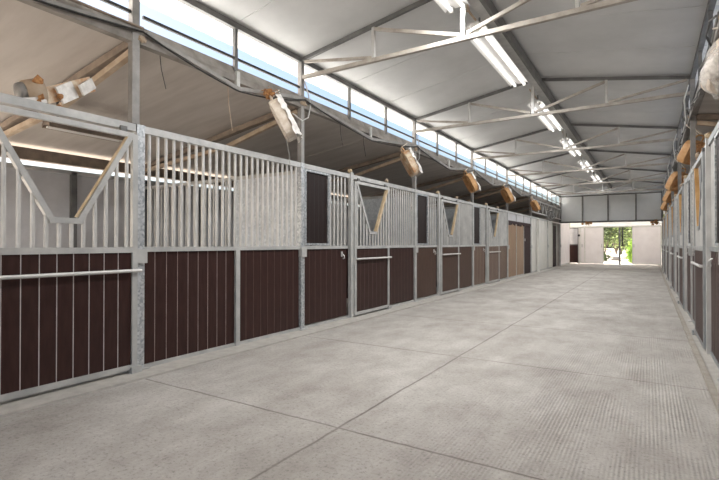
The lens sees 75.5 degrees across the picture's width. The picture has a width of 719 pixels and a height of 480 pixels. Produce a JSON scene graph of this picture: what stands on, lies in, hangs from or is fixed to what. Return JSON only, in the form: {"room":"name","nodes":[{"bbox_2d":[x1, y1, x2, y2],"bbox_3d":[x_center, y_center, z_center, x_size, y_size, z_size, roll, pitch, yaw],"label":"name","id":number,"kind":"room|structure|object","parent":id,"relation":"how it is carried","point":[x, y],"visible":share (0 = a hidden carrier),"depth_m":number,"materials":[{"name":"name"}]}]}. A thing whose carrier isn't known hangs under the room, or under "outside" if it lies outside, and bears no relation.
{"room":"farm building","nodes":[
{"label":"farm building","id":0,"kind":"room"},
{"bbox_2d":[0,144,411,247],"bbox_3d":[-0.613,0.034,13.645,0.110,2.650,31.500,0,-1,32],"label":"wall","id":1,"kind":"structure","parent":0,"point":[64,192],"depth_m":7.36,"materials":[{"name":"grey metal"}]},
{"bbox_2d":[0,42,127,137],"bbox_3d":[-3.635,-1.571,5.359,3.563,0.687,0.090,0,-1,32],"label":"rafter","id":2,"kind":"object","parent":1,"relation":"attached to","point":[113,60],"visible":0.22,"depth_m":4.76,"materials":[{"name":"brown wood"}]},
{"bbox_2d":[145,105,297,172],"bbox_3d":[-2.359,-1.554,7.403,3.563,0.687,0.090,0,-1,32],"label":"rafter","id":3,"kind":"object","parent":1,"relation":"attached to","point":[269,117],"visible":0.5,"depth_m":7.07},
{"bbox_2d":[331,151,400,181],"bbox_3d":[-0.421,-1.530,10.508,3.563,0.687,0.090,0,-1,32],"label":"rafter","id":4,"kind":"object","parent":1,"relation":"attached to","point":[394,155],"visible":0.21,"depth_m":10.02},
{"bbox_2d":[369,173,465,196],"bbox_3d":[1.517,-1.505,13.612,3.563,0.687,0.090,0,-1,32],"label":"rafter","id":5,"kind":"object","parent":1,"relation":"attached to","point":[458,175],"visible":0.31,"depth_m":13.12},
{"bbox_2d":[411,187,502,208],"bbox_3d":[3.454,-1.480,16.717,3.563,0.687,0.090,0,-1,32],"label":"rafter","id":6,"kind":"object","parent":1,"relation":"attached to","point":[498,188],"visible":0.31,"depth_m":16.19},
{"bbox_2d":[484,197,528,209],"bbox_3d":[5.393,-1.455,19.822,3.563,0.687,0.090,0,-1,32],"label":"rafter","id":7,"kind":"object","parent":1,"relation":"attached to","point":[519,198],"visible":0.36,"depth_m":19.25,"materials":[{"name":"brown wood"}]},
{"bbox_2d":[0,0,552,213],"bbox_3d":[0.714,-1.597,12.829,4.146,0.618,31.500,0,-1,32],"label":"roof","id":8,"kind":"structure","parent":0,"point":[34,41],"depth_m":6.35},
{"bbox_2d":[42,102,124,142],"bbox_3d":[-3.433,-1.486,5.844,0.180,0.334,0.940,0,-1,32],"label":"strip light","id":9,"kind":"object","parent":8,"relation":"hanging from","point":[47,125],"visible":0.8,"depth_m":5.73,"materials":[{"name":"white plastic"}]},
{"bbox_2d":[0,263,575,417],"bbox_3d":[3.448,1.326,13.068,0.400,0.078,36.040,0,-1,32],"label":"curb","id":10,"kind":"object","parent":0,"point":[40,400],"depth_m":4.66,"materials":[{"name":"concrete"}]},
{"bbox_2d":[0,93,135,403],"bbox_3d":[-3.057,0.056,2.827,0.064,2.298,3.570,0,-1,32],"label":"barrier","id":11,"kind":"object","parent":10,"relation":"on","point":[6,99],"visible":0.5,"depth_m":3.79,"materials":[{"name":"metal"}]},
{"bbox_2d":[13,74,95,106],"bbox_3d":[-2.562,-1.265,3.946,0.232,0.400,0.632,0,-1,32],"label":"fan","id":12,"kind":"object","parent":11,"relation":"on","point":[35,88],"visible":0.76,"depth_m":3.86,"materials":[{"name":"white metal"}]},
{"bbox_2d":[0,104,141,401],"bbox_3d":[-2.377,0.087,3.788,0.091,2.250,1.270,0,-1,32],"label":"door","id":13,"kind":"structure","parent":11,"relation":"attached to","point":[68,316],"depth_m":3.79,"materials":[{"name":"paint"}]},
{"bbox_2d":[128,0,149,369],"bbox_3d":[-2.091,-0.643,4.380,0.150,3.720,0.161,0,-1,32],"label":"post","id":14,"kind":"object","parent":10,"relation":"on","point":[134,5],"visible":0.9,"depth_m":4.35,"materials":[{"name":"metal"}]},
{"bbox_2d":[25,0,137,31],"bbox_3d":[-3.027,-1.877,2.824,0.045,0.245,3.565,0,-1,32],"label":"girder","id":15,"kind":"object","parent":14,"relation":"attached to","point":[48,1],"visible":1,"depth_m":3.94,"materials":[{"name":"metal"}]},
{"bbox_2d":[33,0,143,32],"bbox_3d":[-2.990,-1.889,2.831,0.020,0.177,3.612,0,-1,32],"label":"cable","id":16,"kind":"object","parent":15,"relation":"attached to","point":[39,1],"visible":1,"depth_m":3.92,"materials":[{"name":"grey metal"}]},
{"bbox_2d":[70,0,143,29],"bbox_3d":[-2.988,-1.982,2.830,0.024,0.055,3.610,0,-1,32],"label":"cable","id":17,"kind":"object","parent":15,"relation":"attached to","point":[75,1],"visible":1,"depth_m":4.06,"materials":[{"name":"grey metal"}]},
{"bbox_2d":[144,126,300,366],"bbox_3d":[-1.448,0.076,5.401,0.067,2.298,2.320,0,-1,32],"label":"barrier","id":18,"kind":"object","parent":10,"relation":"on","point":[198,300],"visible":0.99,"depth_m":5.16,"materials":[{"name":"paint"}]},
{"bbox_2d":[297,60,307,330],"bbox_3d":[-0.812,-0.627,6.429,0.150,3.720,0.150,0,-1,32],"label":"post","id":19,"kind":"object","parent":10,"relation":"on","point":[301,170],"visible":0.94,"depth_m":6.40,"materials":[{"name":"metal"}]},
{"bbox_2d":[144,31,301,98],"bbox_3d":[-1.420,-1.857,5.398,0.045,0.244,2.318,0,-1,32],"label":"girder","id":20,"kind":"object","parent":19,"relation":"attached to","point":[194,62],"visible":0.88,"depth_m":5.10,"materials":[{"name":"metal"}]},
{"bbox_2d":[144,32,304,100],"bbox_3d":[-1.394,-1.834,5.383,0.018,0.243,2.415,0,-1,32],"label":"cable","id":21,"kind":"object","parent":20,"relation":"attached to","point":[145,33],"visible":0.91,"depth_m":4.96,"materials":[{"name":"black rubber"}]},
{"bbox_2d":[269,90,302,142],"bbox_3d":[-0.925,-1.582,5.825,0.423,0.666,0.540,0,0,-5],"label":"box fan","id":22,"kind":"object","parent":20,"relation":"hanging from","point":[281,113],"visible":1,"depth_m":5.59,"materials":[{"name":"white plastic"}]},
{"bbox_2d":[270,107,286,138],"bbox_3d":[-1.017,-1.463,5.816,0.008,0.450,0.450,-28,2,-5],"label":"grille","id":23,"kind":"object","parent":22,"relation":"attached to","point":[274,112],"depth_m":5.59,"materials":[{"name":"white plastic"}]},
{"bbox_2d":[302,0,636,79],"bbox_3d":[1.165,-2.576,5.211,4.668,0.685,0.050,0,-1,32],"label":"roof truss","id":24,"kind":"object","parent":19,"relation":"attached to","point":[591,5],"visible":1,"depth_m":5.40,"materials":[{"name":"beige metal"}]},
{"bbox_2d":[305,164,414,327],"bbox_3d":[0.172,0.055,7.967,0.100,2.381,3.570,0,-1,32],"label":"barrier","id":25,"kind":"object","parent":10,"relation":"on","point":[325,266],"visible":0.94,"depth_m":7.12,"materials":[{"name":"paint"}]},
{"bbox_2d":[354,178,391,314],"bbox_3d":[0.243,0.121,7.986,0.091,2.250,1.197,0,-1,32],"label":"door","id":26,"kind":"structure","parent":25,"relation":"attached to","point":[371,263],"depth_m":7.94,"materials":[{"name":"paint"}]},
{"bbox_2d":[412,121,418,301],"bbox_3d":[1.129,-0.602,9.533,0.156,3.720,0.150,0,-1,32],"label":"post","id":27,"kind":"object","parent":10,"relation":"on","point":[415,249],"visible":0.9,"depth_m":9.50,"materials":[{"name":"metal"}]},
{"bbox_2d":[304,98,415,145],"bbox_3d":[0.187,-1.836,7.973,0.045,0.245,3.565,0,-1,32],"label":"girder","id":28,"kind":"object","parent":27,"relation":"attached to","point":[343,122],"visible":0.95,"depth_m":7.62,"materials":[{"name":"metal"}]},
{"bbox_2d":[305,99,417,146],"bbox_3d":[0.213,-1.814,7.957,0.018,0.243,3.663,0,-1,32],"label":"cable","id":29,"kind":"object","parent":28,"relation":"attached to","point":[305,99],"visible":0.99,"depth_m":7.45,"materials":[{"name":"black rubber"}]},
{"bbox_2d":[400,143,422,176],"bbox_3d":[0.995,-1.558,8.918,0.422,0.666,0.540,0,0,-5],"label":"box fan","id":30,"kind":"object","parent":28,"relation":"hanging from","point":[413,168],"visible":0.99,"depth_m":8.71,"materials":[{"name":"white plastic"}]},
{"bbox_2d":[401,155,411,174],"bbox_3d":[0.902,-1.438,8.909,0.008,0.450,0.450,-28,2,-5],"label":"grille","id":31,"kind":"object","parent":30,"relation":"attached to","point":[409,164],"depth_m":8.87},
{"bbox_2d":[417,146,472,170],"bbox_3d":[2.125,-1.811,11.078,0.045,0.245,3.565,0,-1,32],"label":"girder","id":32,"kind":"object","parent":27,"relation":"attached to","point":[426,152],"visible":0.83,"depth_m":10.85,"materials":[{"name":"metal"}]},
{"bbox_2d":[462,168,480,192],"bbox_3d":[2.890,-1.543,11.955,0.422,0.646,0.540,0,0,-5],"label":"box fan","id":33,"kind":"object","parent":32,"relation":"hanging from","point":[469,179],"visible":1,"depth_m":11.79,"materials":[{"name":"brown wood"}]},
{"bbox_2d":[463,178,472,190],"bbox_3d":[2.798,-1.434,11.946,0.008,0.450,0.450,-28,2,-5],"label":"grille","id":34,"kind":"object","parent":33,"relation":"attached to","point":[469,181],"depth_m":11.94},
{"bbox_2d":[415,75,689,132],"bbox_3d":[3.103,-2.551,8.316,4.668,0.685,0.050,0,-1,32],"label":"roof truss","id":35,"kind":"object","parent":27,"relation":"attached to","point":[533,113],"visible":0.87,"depth_m":8.05,"materials":[{"name":"beige metal"}]},
{"bbox_2d":[417,190,472,299],"bbox_3d":[2.110,0.078,11.072,0.100,2.385,3.570,0,-1,32],"label":"barrier","id":36,"kind":"object","parent":10,"relation":"on","point":[426,255],"visible":0.92,"depth_m":10.36,"materials":[{"name":"paint"}]},
{"bbox_2d":[440,197,460,293],"bbox_3d":[2.181,0.146,11.090,0.091,2.250,1.197,0,-1,32],"label":"door","id":37,"kind":"structure","parent":36,"relation":"attached to","point":[449,244],"depth_m":10.99,"materials":[{"name":"paint"}]},
{"bbox_2d":[470,151,474,287],"bbox_3d":[3.064,-0.577,12.639,0.150,3.720,0.150,0,-1,32],"label":"post","id":38,"kind":"object","parent":10,"relation":"on","point":[472,152],"visible":0.71,"depth_m":12.61,"materials":[{"name":"metal"}]},
{"bbox_2d":[474,171,507,185],"bbox_3d":[4.063,-1.787,14.182,0.045,0.245,3.565,0,-1,32],"label":"girder","id":39,"kind":"object","parent":38,"relation":"attached to","point":[474,171],"visible":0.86,"depth_m":13.88,"materials":[{"name":"metal"}]},
{"bbox_2d":[500,184,515,202],"bbox_3d":[4.828,-1.519,15.060,0.422,0.646,0.540,0,0,-5],"label":"box fan","id":40,"kind":"object","parent":39,"relation":"hanging from","point":[506,193],"visible":1,"depth_m":14.93,"materials":[{"name":"brown wood"}]},
{"bbox_2d":[473,123,677,159],"bbox_3d":[5.041,-2.526,11.421,4.668,0.685,0.050,0,-1,32],"label":"roof truss","id":41,"kind":"object","parent":38,"relation":"attached to","point":[564,148],"visible":0.85,"depth_m":11.21,"materials":[{"name":"beige metal"}]},
{"bbox_2d":[474,203,507,286],"bbox_3d":[4.048,0.103,14.177,0.100,2.384,3.570,0,-1,32],"label":"barrier","id":42,"kind":"object","parent":10,"relation":"on","point":[480,211],"visible":0.91,"depth_m":13.55,"materials":[{"name":"paint"}]},
{"bbox_2d":[488,208,500,282],"bbox_3d":[4.119,0.171,14.195,0.091,2.250,1.197,0,-1,32],"label":"door","id":43,"kind":"structure","parent":42,"relation":"attached to","point":[493,242],"depth_m":14.16,"materials":[{"name":"paint"}]},
{"bbox_2d":[506,170,509,278],"bbox_3d":[5.002,-0.552,15.744,0.150,3.720,0.150,0,-1,32],"label":"post","id":44,"kind":"object","parent":10,"relation":"on","point":[507,277],"visible":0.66,"depth_m":15.70,"materials":[{"name":"metal"}]},
{"bbox_2d":[508,149,670,176],"bbox_3d":[6.979,-2.501,14.525,4.668,0.685,0.050,0,-1,32],"label":"roof truss","id":45,"kind":"object","parent":44,"relation":"attached to","point":[624,152],"visible":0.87,"depth_m":14.35,"materials":[{"name":"beige metal"}]},
{"bbox_2d":[508,211,530,277],"bbox_3d":[5.971,0.171,17.290,0.060,2.298,3.570,0,-1,32],"label":"wall panel","id":46,"kind":"object","parent":10,"relation":"on","point":[515,233],"visible":0.93,"depth_m":16.76,"materials":[{"name":"paint"}]},
{"bbox_2d":[524,225,531,273],"bbox_3d":[6.615,0.348,18.272,0.111,1.920,1.110,0,-1,32],"label":"door","id":47,"kind":"structure","parent":46,"relation":"attached to","point":[526,229],"depth_m":18.17,"materials":[{"name":"paint"}]},
{"bbox_2d":[529,182,532,272],"bbox_3d":[6.940,-0.527,18.848,0.150,3.720,0.150,0,-1,32],"label":"post","id":48,"kind":"object","parent":10,"relation":"on","point":[529,182],"visible":0.68,"depth_m":18.82,"materials":[{"name":"metal"}]},
{"bbox_2d":[531,166,666,187],"bbox_3d":[8.917,-2.476,17.630,4.668,0.685,0.050,0,-1,32],"label":"roof truss","id":49,"kind":"object","parent":48,"relation":"on","point":[627,169],"visible":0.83,"depth_m":17.45,"materials":[{"name":"beige metal"}]},
{"bbox_2d":[536,219,539,271],"bbox_3d":[7.589,0.225,19.722,0.130,2.230,0.130,0,-1,32],"label":"post","id":50,"kind":"object","parent":10,"relation":"on","point":[538,220],"visible":1,"depth_m":19.69,"materials":[{"name":"grey metal"}]},
{"bbox_2d":[532,217,559,271],"bbox_3d":[8.878,0.209,21.947,0.060,2.298,7.230,0,-1,32],"label":"panel","id":51,"kind":"object","parent":10,"relation":"on","point":[543,223],"visible":0.88,"depth_m":20.94,"materials":[{"name":"paint"}]},
{"bbox_2d":[552,223,556,267],"bbox_3d":[9.885,0.256,23.576,0.104,2.230,1.430,0,-1,32],"label":"door","id":52,"kind":"structure","parent":51,"relation":"attached to","point":[554,228],"depth_m":23.69,"materials":[{"name":"paint"}]},
{"bbox_2d":[546,191,548,268],"bbox_3d":[8.878,-0.502,21.953,0.150,3.720,0.150,0,-1,32],"label":"post","id":53,"kind":"object","parent":10,"relation":"on","point":[546,191],"visible":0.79,"depth_m":21.91,"materials":[{"name":"metal"}]},
{"bbox_2d":[548,178,663,195],"bbox_3d":[10.855,-2.451,20.735,4.668,0.685,0.050,0,-1,32],"label":"roof truss","id":54,"kind":"object","parent":53,"relation":"attached to","point":[661,183],"visible":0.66,"depth_m":20.62,"materials":[{"name":"beige metal"}]},
{"bbox_2d":[561,223,569,264],"bbox_3d":[11.763,0.144,26.560,0.050,2.500,3.560,0,-1,32],"label":"wall panel","id":55,"kind":"object","parent":10,"relation":"on","point":[565,227],"visible":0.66,"depth_m":26.67,"materials":[{"name":"paint"}]},
{"bbox_2d":[140,0,554,196],"bbox_3d":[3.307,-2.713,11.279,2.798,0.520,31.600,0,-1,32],"label":"clerestory window","id":56,"kind":"structure","parent":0,"point":[175,9],"depth_m":6.53,"materials":[{"name":"white glass"}]},
{"bbox_2d":[0,263,718,479],"bbox_3d":[5.420,1.325,11.837,4.250,0.060,36.040,0,-1,32],"label":"floor","id":57,"kind":"structure","parent":0,"point":[577,371],"depth_m":3.40,"materials":[{"name":"concrete"}]},
{"bbox_2d":[578,225,580,262],"bbox_3d":[13.187,0.255,27.887,0.140,2.300,0.140,0,-1,32],"label":"post","id":58,"kind":"object","parent":57,"relation":"on","point":[579,244],"visible":1,"depth_m":27.87,"materials":[{"name":"grey metal"}]},
{"bbox_2d":[570,228,578,262],"bbox_3d":[12.942,0.337,28.098,0.560,2.140,0.040,0,-1,32],"label":"gate","id":59,"kind":"object","parent":58,"relation":"attached to","point":[574,257],"visible":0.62,"depth_m":28.06,"materials":[{"name":"brown wood"}]},
{"bbox_2d":[658,265,718,414],"bbox_3d":[7.046,1.266,10.469,0.047,0.035,35.440,0,-1,32],"label":"trim","id":60,"kind":"structure","parent":57,"relation":"on","point":[714,394],"depth_m":4.71,"materials":[{"name":"grey concrete"}]},
{"bbox_2d":[306,283,480,324],"bbox_3d":[0.862,1.341,12.655,3.550,0.040,31.400,0,-1,32],"label":"floor","id":61,"kind":"structure","parent":0,"point":[480,283],"depth_m":9.10,"materials":[{"name":"grey concrete"}]},
{"bbox_2d":[145,170,294,246],"bbox_3d":[-2.347,0.159,7.381,3.500,2.240,0.040,0,-1,32],"label":"wall","id":62,"kind":"structure","parent":61,"relation":"on","point":[284,173],"depth_m":7.07,"materials":[{"name":"metal"}]},
{"bbox_2d":[306,194,411,301],"bbox_3d":[-0.409,0.184,10.486,3.500,2.240,0.040,0,-1,32],"label":"wall","id":63,"kind":"structure","parent":61,"relation":"on","point":[372,205],"depth_m":10.07,"materials":[{"name":"metal"}]},
{"bbox_2d":[411,207,468,287],"bbox_3d":[1.529,0.209,13.591,3.500,2.240,0.040,0,-1,32],"label":"wall","id":64,"kind":"structure","parent":61,"relation":"on","point":[449,211],"depth_m":13.00,"materials":[{"name":"metal"}]},
{"bbox_2d":[196,0,707,195],"bbox_3d":[4.458,-2.696,10.489,4.660,0.409,31.480,0,-1,32],"label":"ceiling","id":65,"kind":"structure","parent":0,"point":[419,84],"depth_m":7.13,"materials":[{"name":"grey plastic"}]},
{"bbox_2d":[522,208,558,265],"bbox_3d":[9.152,-0.166,26.147,3.940,3.250,0.050,0,-1,32],"label":"wall","id":66,"kind":"structure","parent":0,"point":[540,211],"depth_m":25.22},
{"bbox_2d":[560,186,662,222],"bbox_3d":[12.779,-1.857,23.814,4.660,1.895,0.110,0,-1,32],"label":"wall","id":67,"kind":"structure","parent":0,"point":[630,206],"depth_m":23.74,"materials":[{"name":"metal"}]},
{"bbox_2d":[100,0,130,13],"bbox_3d":[-3.057,-2.247,2.845,0.040,0.540,3.580,0,-1,32],"label":"window","id":68,"kind":"structure","parent":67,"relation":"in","point":[109,2],"depth_m":4.21,"materials":[{"name":"grey metal"}]},
{"bbox_2d":[142,16,299,87],"bbox_3d":[-1.450,-2.227,5.420,0.040,0.540,2.330,0,-1,32],"label":"window","id":69,"kind":"structure","parent":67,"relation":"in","point":[234,57],"depth_m":5.39,"materials":[{"name":"grey metal"}]},
{"bbox_2d":[17,0,559,208],"bbox_3d":[2.474,-1.884,11.721,0.082,0.195,31.480,0,-1,32],"label":"roof beam","id":70,"kind":"structure","parent":67,"relation":"attached to","point":[247,80],"depth_m":5.28,"materials":[{"name":"metal"}]},
{"bbox_2d":[304,88,413,138],"bbox_3d":[0.157,-2.206,7.995,0.040,0.540,3.580,0,-1,32],"label":"window","id":71,"kind":"structure","parent":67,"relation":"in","point":[348,108],"depth_m":7.47,"materials":[{"name":"grey metal"}]},
{"bbox_2d":[177,0,559,196],"bbox_3d":[2.482,-2.446,11.721,0.060,0.070,31.480,0,-1,32],"label":"trim","id":72,"kind":"structure","parent":67,"relation":"attached to","point":[193,4],"depth_m":6.53,"materials":[{"name":"grey metal"}]},
{"bbox_2d":[416,134,471,164],"bbox_3d":[2.095,-2.181,11.099,0.040,0.540,3.580,0,-1,32],"label":"window","id":73,"kind":"structure","parent":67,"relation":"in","point":[436,147],"depth_m":10.82,"materials":[{"name":"grey metal"}]},
{"bbox_2d":[468,0,611,188],"bbox_3d":[4.522,-2.772,10.450,0.170,0.140,31.480,0,-1,32],"label":"ridge beam","id":74,"kind":"structure","parent":67,"relation":"attached to","point":[485,9],"depth_m":7.47,"materials":[{"name":"metal"}]},
{"bbox_2d":[434,0,469,13],"bbox_3d":[0.475,-2.726,4.240,0.300,0.260,2.420,0,-1,32],"label":"fluorescent light","id":75,"kind":"object","parent":74,"relation":"hanging from","point":[445,5],"visible":1,"depth_m":5.18,"materials":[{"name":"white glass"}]},
{"bbox_2d":[466,17,527,87],"bbox_3d":[2.043,-2.706,6.751,0.300,0.260,2.420,0,-1,32],"label":"fluorescent light","id":76,"kind":"object","parent":74,"relation":"hanging from","point":[489,47],"visible":0.73,"depth_m":6.65,"materials":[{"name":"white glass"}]},
{"bbox_2d":[527,95,562,131],"bbox_3d":[3.981,-2.681,9.856,0.300,0.260,2.420,0,-1,32],"label":"fluorescent light","id":77,"kind":"object","parent":74,"relation":"hanging from","point":[549,121],"visible":0.84,"depth_m":9.94,"materials":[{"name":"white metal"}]},
{"bbox_2d":[559,133,581,156],"bbox_3d":[5.919,-2.656,12.960,0.300,0.260,2.420,0,-1,32],"label":"fluorescent light","id":78,"kind":"object","parent":74,"relation":"hanging from","point":[569,141],"visible":0.8,"depth_m":12.66,"materials":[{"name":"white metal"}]},
{"bbox_2d":[662,0,716,191],"bbox_3d":[6.435,-2.466,9.253,0.060,0.070,31.480,0,-1,32],"label":"trim","id":79,"kind":"structure","parent":67,"relation":"attached to","point":[711,4],"depth_m":6.05,"materials":[{"name":"grey metal"}]},
{"bbox_2d":[662,20,718,202],"bbox_3d":[6.435,-1.904,9.249,0.100,0.195,31.480,0,-1,32],"label":"trim","id":80,"kind":"structure","parent":67,"relation":"attached to","point":[693,112],"depth_m":6.71,"materials":[{"name":"metal"}]},
{"bbox_2d":[692,10,712,100],"bbox_3d":[4.111,-2.226,5.527,0.040,0.540,3.580,0,-1,32],"label":"window","id":81,"kind":"structure","parent":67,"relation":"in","point":[710,13],"depth_m":5.48,"materials":[{"name":"grey metal"}]},
{"bbox_3d":[7.957,-1.806,11.752,0.045,0.245,3.565,0,-1,32],"label":"girder","id":82,"kind":"object","parent":67,"relation":"hanging from","visible":0},
{"bbox_2d":[665,158,687,190],"bbox_3d":[7.144,-1.471,10.450,0.440,0.741,0.329,0,0,-21],"label":"box fan","id":83,"kind":"object","parent":82,"relation":"hanging from","point":[672,183],"visible":0.57,"depth_m":10.38,"materials":[{"name":"orange wood"}]},
{"bbox_2d":[672,174,684,189],"bbox_3d":[7.163,-1.284,10.400,0.396,0.396,0.008,0,30,-21],"label":"grille","id":84,"kind":"object","parent":83,"relation":"attached to","point":[674,178],"depth_m":10.37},
{"bbox_2d":[570,221,660,227],"bbox_3d":[14.794,-1.099,27.036,4.660,0.690,0.040,0,-1,32],"label":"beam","id":85,"kind":"structure","parent":0,"point":[572,225],"depth_m":27.02,"materials":[{"name":"white metal"}]},
{"bbox_2d":[659,265,718,392],"bbox_3d":[7.371,1.306,10.619,0.350,0.078,36.040,0,-1,32],"label":"trim","id":86,"kind":"structure","parent":0,"point":[712,368],"depth_m":5.17,"materials":[{"name":"concrete"}]},
{"bbox_2d":[667,205,670,281],"bbox_3d":[9.909,0.110,14.833,0.100,2.381,3.570,0,-1,32],"label":"barrier","id":87,"kind":"object","parent":86,"relation":"on","point":[669,208],"visible":0.35,"depth_m":14.30,"materials":[{"name":"metal"}]},
{"bbox_2d":[666,209,668,280],"bbox_3d":[9.894,0.176,14.905,0.087,2.250,1.197,0,-1,32],"label":"door","id":88,"kind":"structure","parent":87,"relation":"attached to","point":[667,251],"depth_m":14.48,"materials":[{"name":"paint"}]},
{"bbox_2d":[671,194,677,294],"bbox_3d":[7.971,0.083,11.728,0.100,2.385,3.570,0,-1,32],"label":"barrier","id":89,"kind":"object","parent":86,"relation":"on","point":[675,199],"visible":0.33,"depth_m":11.19,"materials":[{"name":"metal"}]},
{"bbox_2d":[670,200,674,290],"bbox_3d":[7.956,0.151,11.800,0.087,2.250,1.197,0,-1,32],"label":"door","id":90,"kind":"structure","parent":89,"relation":"attached to","point":[672,205],"depth_m":11.44,"materials":[{"name":"paint"}]},
{"bbox_2d":[675,129,681,297],"bbox_3d":[7.018,-0.597,10.171,0.150,3.720,0.150,0,-1,32],"label":"post","id":91,"kind":"object","parent":86,"relation":"on","point":[679,130],"visible":0.23,"depth_m":10.15,"materials":[{"name":"metal"}]},
{"bbox_2d":[676,114,689,152],"bbox_3d":[6.019,-1.831,8.647,0.045,0.245,3.565,0,-1,32],"label":"girder","id":92,"kind":"object","parent":91,"relation":"attached to","point":[683,141],"visible":0.38,"depth_m":8.09,"materials":[{"name":"metal"}]},
{"bbox_2d":[677,124,704,164],"bbox_3d":[5.312,-1.538,7.421,0.380,0.655,0.300,0,0,-21],"label":"box fan","id":93,"kind":"object","parent":92,"relation":"hanging from","point":[683,157],"visible":0.57,"depth_m":7.36,"materials":[{"name":"orange wood"}]},
{"bbox_2d":[687,144,703,162],"bbox_3d":[5.331,-1.369,7.371,0.342,0.342,0.008,0,30,-21],"label":"grille","id":94,"kind":"object","parent":93,"relation":"attached to","point":[688,148],"depth_m":7.33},
{"bbox_2d":[678,172,690,317],"bbox_3d":[6.033,0.059,8.623,0.100,2.385,3.570,0,-1,32],"label":"barrier","id":95,"kind":"object","parent":86,"relation":"on","point":[687,270],"visible":0.36,"depth_m":7.99,"materials":[{"name":"metal"}]},
{"bbox_2d":[677,184,684,308],"bbox_3d":[6.018,0.127,8.695,0.087,2.250,1.197,0,-1,32],"label":"door","id":96,"kind":"structure","parent":95,"relation":"attached to","point":[680,256],"depth_m":8.56,"materials":[{"name":"paint"}]},
{"bbox_2d":[688,79,695,321],"bbox_3d":[5.080,-0.622,7.067,0.150,3.720,0.150,0,-1,32],"label":"post","id":97,"kind":"object","parent":86,"relation":"on","point":[692,81],"visible":0.41,"depth_m":7.05,"materials":[{"name":"metal"}]},
{"bbox_2d":[688,11,718,113],"bbox_3d":[4.081,-1.856,5.543,0.045,0.245,3.565,0,-1,32],"label":"girder","id":98,"kind":"object","parent":97,"relation":"attached to","point":[701,93],"visible":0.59,"depth_m":5.46,"materials":[{"name":"metal"}]},
{"bbox_2d":[685,15,716,115],"bbox_3d":[4.048,-1.835,5.564,0.091,0.285,3.666,0,-1,32],"label":"cable","id":99,"kind":"object","parent":98,"relation":"attached to","point":[687,109],"visible":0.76,"depth_m":4.75,"materials":[{"name":"grey rubber"}]},
{"bbox_2d":[691,121,718,368],"bbox_3d":[4.096,0.033,5.519,0.100,2.386,3.570,0,-1,32],"label":"barrier","id":100,"kind":"object","parent":86,"relation":"on","point":[711,146],"visible":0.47,"depth_m":4.83,"materials":[{"name":"metal"}]},
{"bbox_2d":[690,148,705,348],"bbox_3d":[4.080,0.102,5.591,0.087,2.250,1.197,0,-1,32],"label":"door","id":101,"kind":"structure","parent":100,"relation":"attached to","point":[699,263],"depth_m":5.41,"materials":[{"name":"paint"}]},
{"bbox_2d":[692,166,693,255],"bbox_3d":[4.221,-0.367,5.879,0.019,1.136,0.019,0,0,-13],"label":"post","id":102,"kind":"object","parent":101,"relation":"hanging from","point":[692,166],"visible":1,"depth_m":5.88,"materials":[{"name":"metal"}]},
{"bbox_2d":[675,0,718,153],"bbox_3d":[5.674,-2.725,9.801,2.798,0.520,31.600,0,-1,32],"label":"roof","id":103,"kind":"structure","parent":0,"point":[716,9],"depth_m":6.22,"materials":[{"name":"white metal"}]},
{"bbox_2d":[677,76,718,173],"bbox_3d":[8.213,-1.635,8.149,4.146,0.618,31.500,0,-1,32],"label":"roof","id":104,"kind":"structure","parent":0,"point":[709,105],"depth_m":6.83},
{"bbox_3d":[15.751,0.093,24.130,0.030,2.600,3.660,0,-1,32],"label":"wall","id":105,"kind":"structure","parent":0,"visible":0},
{"bbox_2d":[578,224,660,227],"bbox_3d":[14.907,-0.816,26.751,4.170,0.117,0.120,0,-1,32],"label":"door track","id":106,"kind":"object","parent":105,"relation":"attached to","point":[635,224],"visible":1,"depth_m":26.71,"materials":[{"name":"white metal"}]},
{"bbox_2d":[580,227,584,262],"bbox_3d":[13.299,0.319,27.689,0.220,2.150,0.106,0,-1,32],"label":"door","id":107,"kind":"structure","parent":106,"relation":"hanging from","point":[582,229],"depth_m":27.70,"materials":[{"name":"grey metal"}]},
{"bbox_2d":[585,227,603,263],"bbox_3d":[13.821,0.316,27.363,0.990,2.150,0.106,0,-1,32],"label":"door","id":108,"kind":"structure","parent":106,"relation":"hanging from","point":[594,236],"depth_m":27.37,"materials":[{"name":"grey metal"}]},
{"bbox_2d":[632,226,660,264],"bbox_3d":[16.052,0.305,25.971,1.390,2.150,0.106,0,-1,32],"label":"door","id":109,"kind":"structure","parent":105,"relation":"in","point":[646,240],"depth_m":25.98,"materials":[{"name":"grey metal"}]},
{"bbox_3d":[9.520,-0.016,7.320,0.060,2.650,31.500,0,-1,32],"label":"wall","id":110,"kind":"structure","parent":0,"visible":0},
{"bbox_2d":[696,114,718,126],"bbox_3d":[6.627,-1.565,6.108,3.563,0.687,0.090,0,-1,32],"label":"rafter","id":111,"kind":"object","parent":110,"relation":"attached to","point":[706,118],"visible":1,"depth_m":6.95,"materials":[{"name":"brown wood"}]},
{"bbox_3d":[3.142,-0.646,3.962,0.150,3.720,0.150,0,-1,32],"label":"post","id":112,"kind":"object","parent":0,"visible":0},
{"bbox_2d":[699,27,718,98],"bbox_3d":[3.297,-1.579,4.045,0.576,0.634,0.430,0,0,-9],"label":"box fan","id":113,"kind":"object","parent":112,"relation":"hanging from","point":[709,82],"visible":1,"depth_m":4.04,"materials":[{"name":"white plastic"}]},
{"label":"outside","id":114,"kind":"structure","parent":0,"visible":0},
{"bbox_2d":[579,248,661,264],"bbox_3d":[29.122,1.803,46.644,120.000,0.340,170.000,0,-1,32],"label":"ground","id":115,"kind":"structure","parent":114,"point":[623,261],"depth_m":34.86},
{"bbox_2d":[604,227,631,253],"bbox_3d":[18.398,-0.912,34.583,3.944,4.923,3.446,0,0,18],"label":"tree","id":116,"kind":"object","parent":115,"relation":"on","point":[606,233],"visible":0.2,"depth_m":34.09,"materials":[{"name":"green plant"}]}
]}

